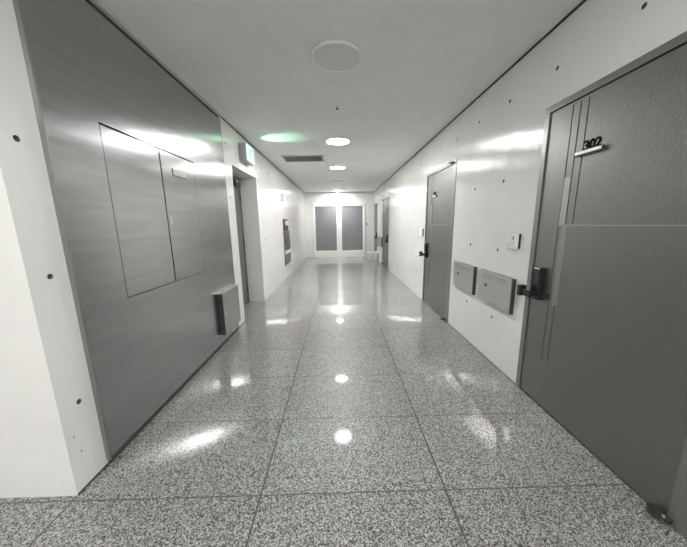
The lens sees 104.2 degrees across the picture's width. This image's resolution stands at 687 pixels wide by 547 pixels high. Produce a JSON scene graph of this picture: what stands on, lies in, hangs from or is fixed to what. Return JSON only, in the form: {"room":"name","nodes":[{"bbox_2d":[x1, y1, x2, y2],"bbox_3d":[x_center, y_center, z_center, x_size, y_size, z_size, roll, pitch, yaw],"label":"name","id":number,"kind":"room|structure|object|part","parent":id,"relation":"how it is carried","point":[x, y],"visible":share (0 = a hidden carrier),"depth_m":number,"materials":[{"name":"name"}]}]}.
{"room":"apartment building corridor","nodes":[
{"label":"apartment building corridor","id":0,"kind":"room"},
{"bbox_2d":[0,0,306,497],"bbox_3d":[-2.865,-1.012,5.947,2.887,2.523,9.915,-1,10,-1],"label":"wall","id":1,"kind":"structure","parent":0,"point":[51,442],"depth_m":1.25,"materials":[{"name":"paint"}]},
{"bbox_2d":[12,0,238,462],"bbox_3d":[-1.340,-0.337,2.227,0.026,2.495,1.956,-1,10,-1],"label":"panel","id":2,"kind":"object","parent":1,"relation":"attached to","point":[134,159],"visible":1,"depth_m":1.64,"materials":[{"name":"metal"}]},
{"bbox_3d":[-1.324,-0.158,1.270,0.022,2.431,0.008,-1,10,-1],"label":"edge trim","id":3,"kind":"part","parent":2,"relation":"part of","materials":[{"name":"white paint"}]},
{"bbox_3d":[-1.334,-0.377,1.782,0.014,0.976,0.480,-1,10,-1],"label":"access door","id":4,"kind":"part","parent":2,"relation":"part of","materials":[{"name":"metal"}]},
{"bbox_3d":[-1.343,-0.465,2.259,0.014,0.980,0.463,-1,10,-1],"label":"access door","id":5,"kind":"part","parent":2,"relation":"part of","materials":[{"name":"metal"}]},
{"bbox_2d":[217,284,240,334],"bbox_3d":[-1.301,0.400,3.076,0.060,0.458,0.469,-1,10,-1],"label":"junction box","id":6,"kind":"object","parent":2,"relation":"attached to","point":[228,299],"visible":1,"depth_m":3.00,"materials":[{"name":"metal"}]},
{"bbox_3d":[-1.302,0.441,2.860,0.051,0.457,0.007,-1,10,-1],"label":"plate","id":7,"kind":"part","parent":6,"relation":"part of","materials":[{"name":"grey metal"}]},
{"bbox_3d":[-1.359,-0.510,3.186,0.021,2.431,0.007,-1,10,-1],"label":"edge trim","id":8,"kind":"part","parent":2,"relation":"part of","materials":[{"name":"silver metal"}]},
{"bbox_2d":[90,0,221,116],"bbox_3d":[-1.355,-1.581,2.021,0.033,0.025,1.945,-1,10,-1],"label":"trim","id":9,"kind":"structure","parent":1,"relation":"attached to","point":[97,3],"depth_m":1.83,"materials":[{"name":"grey paint"}]},
{"bbox_2d":[78,323,243,495],"bbox_3d":[-1.333,0.877,2.501,0.003,0.010,2.400,-1,10,-1],"label":"baseboard","id":10,"kind":"structure","parent":1,"relation":"attached to","point":[103,468],"depth_m":1.42,"materials":[{"name":"grey"}]},
{"bbox_2d":[233,176,249,304],"bbox_3d":[-1.658,-0.430,3.989,0.130,2.050,1.000,-1,10,-1],"label":"door","id":11,"kind":"structure","parent":1,"relation":"in","point":[236,181],"depth_m":4.33,"materials":[{"name":"grey metal"}]},
{"bbox_2d":[239,142,253,165],"bbox_3d":[-1.348,-1.660,3.738,0.104,0.232,0.320,-1,10,-1],"label":"exit sign","id":12,"kind":"object","parent":1,"relation":"attached to","point":[246,153],"visible":1,"depth_m":3.61,"materials":[{"name":"grey plastic"}]},
{"bbox_2d":[221,117,302,191],"bbox_3d":[-1.454,-2.440,6.649,0.007,0.012,7.468,-1,10,-1],"label":"trim","id":13,"kind":"structure","parent":1,"relation":"attached to","point":[221,117],"depth_m":4.03,"materials":[{"name":"grey metal"}]},
{"bbox_2d":[283,219,290,264],"bbox_3d":[-1.395,-0.807,6.721,0.067,1.095,0.720,-1,10,-1],"label":"cabinet","id":14,"kind":"object","parent":1,"relation":"attached to","point":[286,234],"visible":1,"depth_m":6.56,"materials":[{"name":"silver metal"}]},
{"bbox_3d":[-1.416,-1.189,6.543,0.034,0.280,0.450,-1,10,-1],"label":"alarm panel","id":15,"kind":"part","parent":14,"relation":"part of","materials":[{"name":"grey"}]},
{"bbox_3d":[-1.403,-0.827,6.717,0.008,0.455,0.690,-1,10,-1],"label":"cabinet door","id":16,"kind":"part","parent":14,"relation":"part of","materials":[{"name":"grey metal"}]},
{"bbox_3d":[-1.396,-0.394,6.797,0.008,0.235,0.690,-1,10,-1],"label":"extinguisher door","id":17,"kind":"part","parent":14,"relation":"part of","materials":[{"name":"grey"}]},
{"bbox_2d":[304,192,373,257],"bbox_3d":[-0.146,-1.934,10.716,2.725,2.523,0.300,-1,10,-1],"label":"wall","id":18,"kind":"structure","parent":0,"point":[332,197],"depth_m":10.44,"materials":[{"name":"paint"}]},
{"bbox_2d":[311,202,366,257],"bbox_3d":[-0.167,-1.712,10.627,2.185,2.120,0.114,-1,10,-1],"label":"window","id":19,"kind":"structure","parent":18,"relation":"in","point":[338,228],"depth_m":10.61,"materials":[{"name":"white"}]},
{"bbox_3d":[-0.691,-1.765,10.613,0.865,1.755,0.015,-1,10,-1],"label":"pane","id":20,"kind":"part","parent":19,"relation":"part of","materials":[{"name":"grey glass"}]},
{"bbox_3d":[0.352,-1.784,10.628,0.865,1.755,0.015,-1,10,-1],"label":"pane","id":21,"kind":"part","parent":19,"relation":"part of","materials":[{"name":"grey glass"}]},
{"bbox_2d":[100,0,582,192],"bbox_3d":[-1.460,-1.915,3.353,6.050,0.150,14.740,-1,10,-1],"label":"ceiling","id":22,"kind":"structure","parent":0,"point":[422,63],"depth_m":2.06,"materials":[{"name":"paint"}]},
{"bbox_2d":[281,155,323,161],"bbox_3d":[-0.744,-2.147,5.002,0.750,0.014,0.470,-1,10,-1],"label":"ceiling vent","id":23,"kind":"object","parent":22,"relation":"in","point":[288,158],"visible":1,"depth_m":4.97,"materials":[{"name":"grey metal"}]},
{"bbox_2d":[310,39,361,72],"bbox_3d":[-0.055,-1.598,1.983,0.380,0.019,0.380,-1,10,-1],"label":"recessed light","id":24,"kind":"object","parent":22,"relation":"in","point":[334,55],"visible":1,"depth_m":1.95,"materials":[{"name":"white plastic"}]},
{"bbox_2d":[325,136,350,144],"bbox_3d":[-0.083,-1.963,3.969,0.380,0.019,0.380,-1,10,-1],"label":"recessed light","id":25,"kind":"object","parent":22,"relation":"in","point":[338,140],"visible":1,"depth_m":3.92,"materials":[{"name":"white plastic"}]},
{"bbox_2d":[327,138,348,144],"bbox_3d":[-0.083,-1.963,3.970,0.335,0.011,0.335,7,13,35],"label":"diffuser","id":26,"kind":"object","parent":25,"relation":"attached to","point":[331,141],"depth_m":3.96,"materials":[{"name":"white plastic"}]},
{"bbox_2d":[329,165,346,169],"bbox_3d":[-0.124,-2.302,5.808,0.380,0.019,0.380,-1,10,-1],"label":"recessed light","id":27,"kind":"object","parent":22,"relation":"in","point":[335,167],"visible":1,"depth_m":5.77,"materials":[{"name":"white plastic"}]},
{"bbox_2d":[330,166,345,168],"bbox_3d":[-0.124,-2.301,5.808,0.335,0.011,0.335,8,14,40],"label":"diffuser","id":28,"kind":"object","parent":27,"relation":"attached to","point":[331,167],"depth_m":5.77,"materials":[{"name":"white plastic"}]},
{"bbox_2d":[0,257,686,546],"bbox_3d":[-1.419,0.713,3.837,6.050,0.150,14.740,-1,10,-1],"label":"floor","id":29,"kind":"structure","parent":0,"point":[343,410],"depth_m":1.51,"materials":[{"name":"stone"}]},
{"bbox_2d":[367,252,376,259],"bbox_3d":[1.043,-0.643,9.786,0.362,0.284,0.272,-1,10,-1],"label":"carton","id":30,"kind":"object","parent":29,"relation":"on","point":[370,255],"visible":1,"depth_m":9.66,"materials":[{"name":"white cardboard"}]},
{"bbox_2d":[374,0,686,383],"bbox_3d":[1.443,-0.681,3.786,0.200,2.523,14.440,-1,10,-1],"label":"wall","id":31,"kind":"structure","parent":0,"point":[496,142],"depth_m":2.26,"materials":[{"name":"paint"}]},
{"bbox_2d":[374,203,377,251],"bbox_3d":[1.234,-1.612,10.185,0.194,2.039,0.850,-1,10,-1],"label":"door","id":32,"kind":"structure","parent":31,"relation":"in","point":[376,204],"depth_m":10.23,"materials":[{"name":"silver metal"}]},
{"bbox_2d":[381,197,388,267],"bbox_3d":[1.272,-1.228,8.096,0.194,2.039,1.080,-1,10,-1],"label":"door","id":33,"kind":"structure","parent":31,"relation":"in","point":[385,221],"depth_m":8.07,"materials":[{"name":"silver metal"}]},
{"bbox_2d":[419,228,423,235],"bbox_3d":[1.313,-0.696,4.505,0.036,0.128,0.126,-1,10,-1],"label":"intercom","id":34,"kind":"object","parent":31,"relation":"attached to","point":[421,233],"visible":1,"depth_m":4.45,"materials":[{"name":"white plastic"}]},
{"bbox_2d":[419,159,456,322],"bbox_3d":[1.349,-0.449,3.865,0.194,2.039,1.085,-1,10,-1],"label":"door","id":35,"kind":"structure","parent":31,"relation":"in","point":[441,183],"depth_m":3.77,"materials":[{"name":"grey metal"}]},
{"bbox_2d":[452,261,476,294],"bbox_3d":[1.347,0.034,3.006,0.040,0.298,0.487,-1,10,-1],"label":"mailbox","id":36,"kind":"object","parent":31,"relation":"attached to","point":[464,275],"visible":1,"depth_m":2.93,"materials":[{"name":"grey metal"}]},
{"bbox_2d":[374,0,586,191],"bbox_3d":[1.322,-1.886,3.409,0.009,0.012,14.140,-1,10,-1],"label":"trim","id":37,"kind":"structure","parent":31,"relation":"attached to","point":[583,1],"depth_m":2.10,"materials":[{"name":"grey metal"}]},
{"bbox_2d":[448,323,514,383],"bbox_3d":[1.382,0.769,2.864,0.003,0.006,1.405,-1,10,-1],"label":"baseboard","id":38,"kind":"structure","parent":31,"relation":"attached to","point":[448,323],"depth_m":2.65,"materials":[{"name":"grey"}]},
{"bbox_2d":[477,269,516,314],"bbox_3d":[1.358,0.144,2.407,0.040,0.298,0.507,-1,10,-1],"label":"mailbox","id":39,"kind":"object","parent":31,"relation":"attached to","point":[497,290],"visible":1,"depth_m":2.34,"materials":[{"name":"grey metal"}]},
{"bbox_2d":[506,233,520,249],"bbox_3d":[1.357,-0.261,2.138,0.036,0.128,0.126,-1,10,-1],"label":"intercom","id":40,"kind":"object","parent":31,"relation":"attached to","point":[513,239],"visible":1,"depth_m":2.11,"materials":[{"name":"white plastic"}]},
{"bbox_3d":[1.370,-0.260,2.134,0.010,0.116,0.118,-1,10,-1],"label":"plate","id":41,"kind":"part","parent":40,"relation":"part of","materials":[{"name":"black plastic"}]},
{"bbox_2d":[515,31,686,539],"bbox_3d":[1.394,-0.003,1.439,0.194,2.039,1.100,-1,10,-1],"label":"door","id":42,"kind":"structure","parent":31,"relation":"in","point":[603,348],"depth_m":1.35,"materials":[{"name":"grey metal"}]},
{"bbox_3d":[1.325,0.128,1.936,0.067,0.078,0.117,-1,10,-1],"label":"lever","id":43,"kind":"part","parent":42,"relation":"part of","materials":[{"name":"black plastic"}]},
{"bbox_3d":[1.373,-0.687,1.497,0.016,0.018,0.166,-1,10,-1],"label":"number plate","id":44,"kind":"part","parent":42,"relation":"part of","materials":[{"name":"silver metal"}]}
]}

